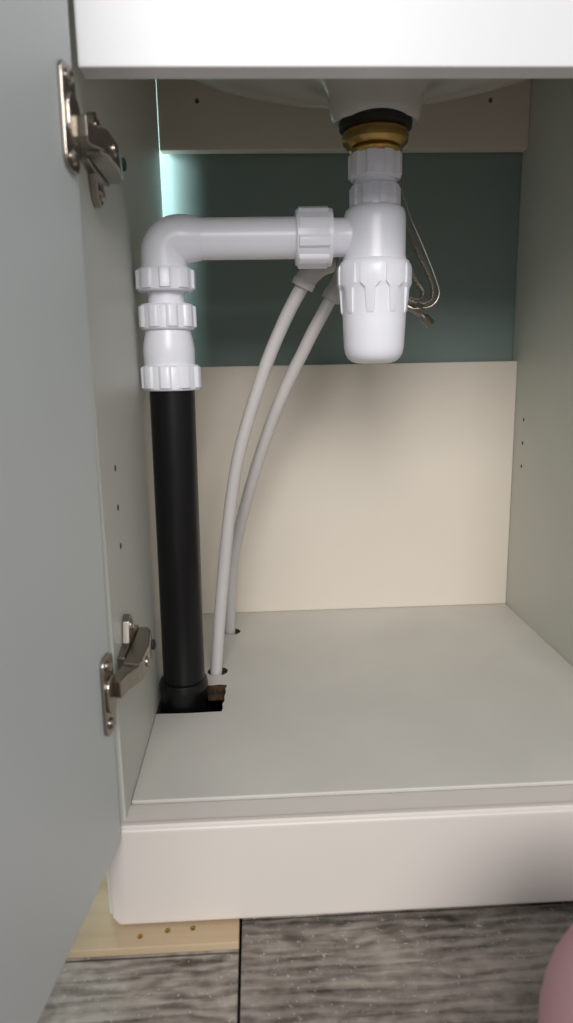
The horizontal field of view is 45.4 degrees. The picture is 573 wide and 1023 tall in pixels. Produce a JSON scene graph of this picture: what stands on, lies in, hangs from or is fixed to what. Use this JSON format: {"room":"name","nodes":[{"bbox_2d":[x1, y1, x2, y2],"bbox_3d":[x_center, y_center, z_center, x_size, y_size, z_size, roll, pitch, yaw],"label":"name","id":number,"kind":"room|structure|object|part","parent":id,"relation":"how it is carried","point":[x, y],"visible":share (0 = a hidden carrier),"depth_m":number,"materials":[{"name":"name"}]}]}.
{"room":"bathroom","nodes":[
{"label":"bathroom","id":0,"kind":"room"},
{"bbox_2d":[238,918,241,1022],"bbox_3d":[0.001,0.423,0.140,3.400,0.018,1.900,-2,12,-2],"label":"subfloor","id":1,"kind":"structure","parent":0,"point":[240,918],"depth_m":0.50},
{"bbox_2d":[38,953,238,1022],"bbox_3d":[-0.869,0.384,0.353,1.682,0.020,0.245,-2,12,-2],"label":"plank","id":2,"kind":"object","parent":1,"relation":"on","point":[194,988],"visible":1,"depth_m":0.48,"materials":[{"name":"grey wood"}]},
{"bbox_2d":[65,930,239,962],"bbox_3d":[-0.882,0.331,0.605,1.682,0.020,0.268,-2,12,-2],"label":"plank","id":3,"kind":"object","parent":1,"relation":"on","point":[231,950],"visible":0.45,"depth_m":0.51,"materials":[{"name":"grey light unfinished wood"}]},
{"bbox_2d":[67,872,239,958],"bbox_3d":[-0.141,0.302,0.610,0.202,0.007,0.218,-2,12,-2],"label":"plywood board","id":4,"kind":"object","parent":3,"relation":"on","point":[100,934],"visible":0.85,"depth_m":0.51,"materials":[{"name":"beige wood"}]},
{"bbox_2d":[240,903,572,1022],"bbox_3d":[0.827,0.325,0.476,1.716,0.020,0.200,-2,12,-2],"label":"plank","id":5,"kind":"object","parent":1,"relation":"on","point":[473,965],"visible":1,"depth_m":0.49,"materials":[{"name":"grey wood"}]},
{"bbox_2d":[242,901,572,920],"bbox_3d":[0.817,0.280,0.693,1.716,0.020,0.238,-2,12,-2],"label":"plank","id":6,"kind":"object","parent":1,"relation":"on","point":[561,902],"visible":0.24,"depth_m":0.54,"materials":[{"name":"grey wood"}]},
{"bbox_2d":[67,0,572,924],"bbox_3d":[0.094,-0.122,0.680,0.498,0.784,0.469,-2,12,-2],"label":"base cabinet","id":7,"kind":"object","parent":6,"relation":"on","point":[387,725],"visible":0.89,"depth_m":0.67,"materials":[{"name":"wood"}]},
{"bbox_2d":[0,0,120,1022],"bbox_3d":[-0.148,-0.061,0.222,0.026,0.708,0.431,0,12,4],"label":"door","id":8,"kind":"structure","parent":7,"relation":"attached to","point":[60,836],"depth_m":0.36,"materials":[{"name":"white wood"}]},
{"bbox_2d":[58,59,125,207],"bbox_3d":[-0.120,-0.232,0.438,0.021,0.061,0.115,-2,12,-2],"label":"cabinet hinge","id":9,"kind":"object","parent":7,"relation":"attached to","point":[100,154],"depth_m":0.41,"materials":[{"name":"silver metal"}]},
{"bbox_3d":[-0.146,-0.115,0.666,0.018,0.783,0.437,-2,12,-2],"label":"panel","id":10,"kind":"part","parent":7,"relation":"part of","materials":[{"name":"plastic"}]},
{"bbox_2d":[100,614,155,735],"bbox_3d":[-0.114,0.113,0.512,0.024,0.061,0.113,-2,12,-2],"label":"cabinet hinge","id":11,"kind":"object","parent":7,"relation":"attached to","point":[135,654],"depth_m":0.49,"materials":[{"name":"silver metal"}]},
{"bbox_2d":[135,206,333,713],"bbox_3d":[-0.043,-0.005,0.662,0.177,0.540,0.055,-2,12,-2],"label":"pipe","id":12,"kind":"object","parent":7,"relation":"attached to","point":[170,373],"visible":0.99,"depth_m":0.62,"materials":[{"name":"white plastic"}]},
{"bbox_2d":[159,674,208,713],"bbox_3d":[-0.103,0.209,0.704,0.049,0.085,0.049,-2,12,-2],"label":"socket","id":13,"kind":"object","parent":12,"relation":"attached to","point":[187,693],"depth_m":0.68,"materials":[{"name":"plastic"}]},
{"bbox_2d":[210,257,335,675],"bbox_3d":[-0.019,-0.025,0.712,0.142,0.458,0.027,-1,12,2],"label":"supply pipe","id":14,"kind":"object","parent":7,"relation":"attached to","point":[305,280],"visible":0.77,"depth_m":0.70,"materials":[{"name":"grey plastic"}]},
{"bbox_2d":[225,257,342,634],"bbox_3d":[-0.012,-0.042,0.780,0.185,0.460,0.040,6,14,32],"label":"supply pipe","id":15,"kind":"object","parent":7,"relation":"attached to","point":[330,294],"visible":0.73,"depth_m":0.75,"materials":[{"name":"grey plastic"}]},
{"bbox_3d":[0.110,-0.369,0.411,0.475,0.191,0.018,-2,12,-2],"label":"rail","id":16,"kind":"part","parent":7,"relation":"part of","materials":[{"name":"white wood"}]},
{"bbox_3d":[0.071,-0.496,0.829,0.450,0.112,0.016,-2,12,-2],"label":"rail","id":17,"kind":"part","parent":7,"relation":"part of","materials":[{"name":"plastic"}]},
{"bbox_3d":[0.093,0.185,0.760,0.450,0.018,0.434,-2,12,-2],"label":"board","id":18,"kind":"part","parent":7,"relation":"part of","materials":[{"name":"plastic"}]},
{"bbox_3d":[0.080,-0.029,0.927,0.450,0.333,0.016,-2,12,-2],"label":"panel","id":19,"kind":"part","parent":7,"relation":"part of","materials":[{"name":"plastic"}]},
{"bbox_2d":[194,78,529,129],"bbox_3d":[0.087,-0.438,0.604,0.520,0.194,0.490,-2,12,-2],"label":"sink basin","id":20,"kind":"object","parent":7,"relation":"in","point":[343,98],"visible":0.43,"depth_m":0.60,"materials":[{"name":"ceramic"}]},
{"bbox_2d":[333,108,412,363],"bbox_3d":[0.070,-0.240,0.619,0.086,0.209,0.068,-2,12,-2],"label":"trap","id":21,"kind":"object","parent":20,"relation":"attached to","point":[374,275],"visible":0.97,"depth_m":0.60,"materials":[{"name":"white plastic"}]},
{"bbox_2d":[333,217,351,257],"bbox_3d":[0.053,-0.246,0.616,0.052,0.037,0.037,-2,12,-2],"label":"socket","id":22,"kind":"object","parent":21,"relation":"attached to","point":[342,226],"depth_m":0.60,"materials":[{"name":"white plastic"}]},
{"bbox_2d":[337,256,411,363],"bbox_3d":[0.080,-0.183,0.631,0.068,0.091,0.068,-2,12,-2],"label":"cup","id":23,"kind":"object","parent":21,"relation":"on","point":[373,290],"depth_m":0.61,"materials":[{"name":"white plastic"}]},
{"bbox_2d":[339,108,412,135],"bbox_3d":[0.077,-0.338,0.598,0.064,0.010,0.064,-2,12,-2],"label":"washer","id":24,"kind":"object","parent":21,"relation":"in","point":[375,121],"depth_m":0.57,"materials":[{"name":"black rubber"}]},
{"bbox_2d":[399,179,439,309],"bbox_3d":[0.122,-0.286,0.652,0.053,0.182,0.007,0,12,3],"label":"cable","id":25,"kind":"object","parent":20,"relation":"hanging from","point":[400,183],"visible":0.77,"depth_m":0.66,"materials":[{"name":"silver metal"}]},
{"bbox_2d":[406,256,434,327],"bbox_3d":[0.108,-0.282,0.673,0.078,0.200,0.017,0,12,6],"label":"hose","id":26,"kind":"object","parent":20,"relation":"attached to","point":[426,319],"visible":0.34,"depth_m":0.69,"materials":[{"name":"metal"}]},
{"bbox_2d":[406,223,435,315],"bbox_3d":[0.113,-0.286,0.662,0.066,0.188,0.019,0,12,6],"label":"hose","id":27,"kind":"object","parent":20,"relation":"attached to","point":[430,300],"visible":0.55,"depth_m":0.67,"materials":[{"name":"metal"}]},
{"bbox_3d":[0.321,-0.130,0.696,0.018,0.783,0.457,-2,12,-2],"label":"panel","id":28,"kind":"part","parent":7,"relation":"part of","materials":[{"name":"plastic"}]},
{"bbox_3d":[-0.688,0.478,-0.116,2.000,0.020,0.243,-2,12,-2],"label":"plank","id":29,"kind":"object","parent":1,"relation":"on","visible":0},
{"bbox_2d":[538,924,572,1022],"bbox_3d":[0.248,0.262,0.083,0.200,0.282,0.610,-2,12,-6],"label":"kneeling leg","id":30,"kind":"object","parent":29,"relation":"on","point":[556,995],"visible":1,"depth_m":0.34,"materials":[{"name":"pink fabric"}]},
{"bbox_2d":[156,89,521,366],"bbox_3d":[-0.065,-0.907,0.801,3.400,2.292,0.098,-2,12,-2],"label":"wall","id":31,"kind":"structure","parent":0,"point":[464,207],"depth_m":0.88,"materials":[{"name":"green paint"}]}
]}

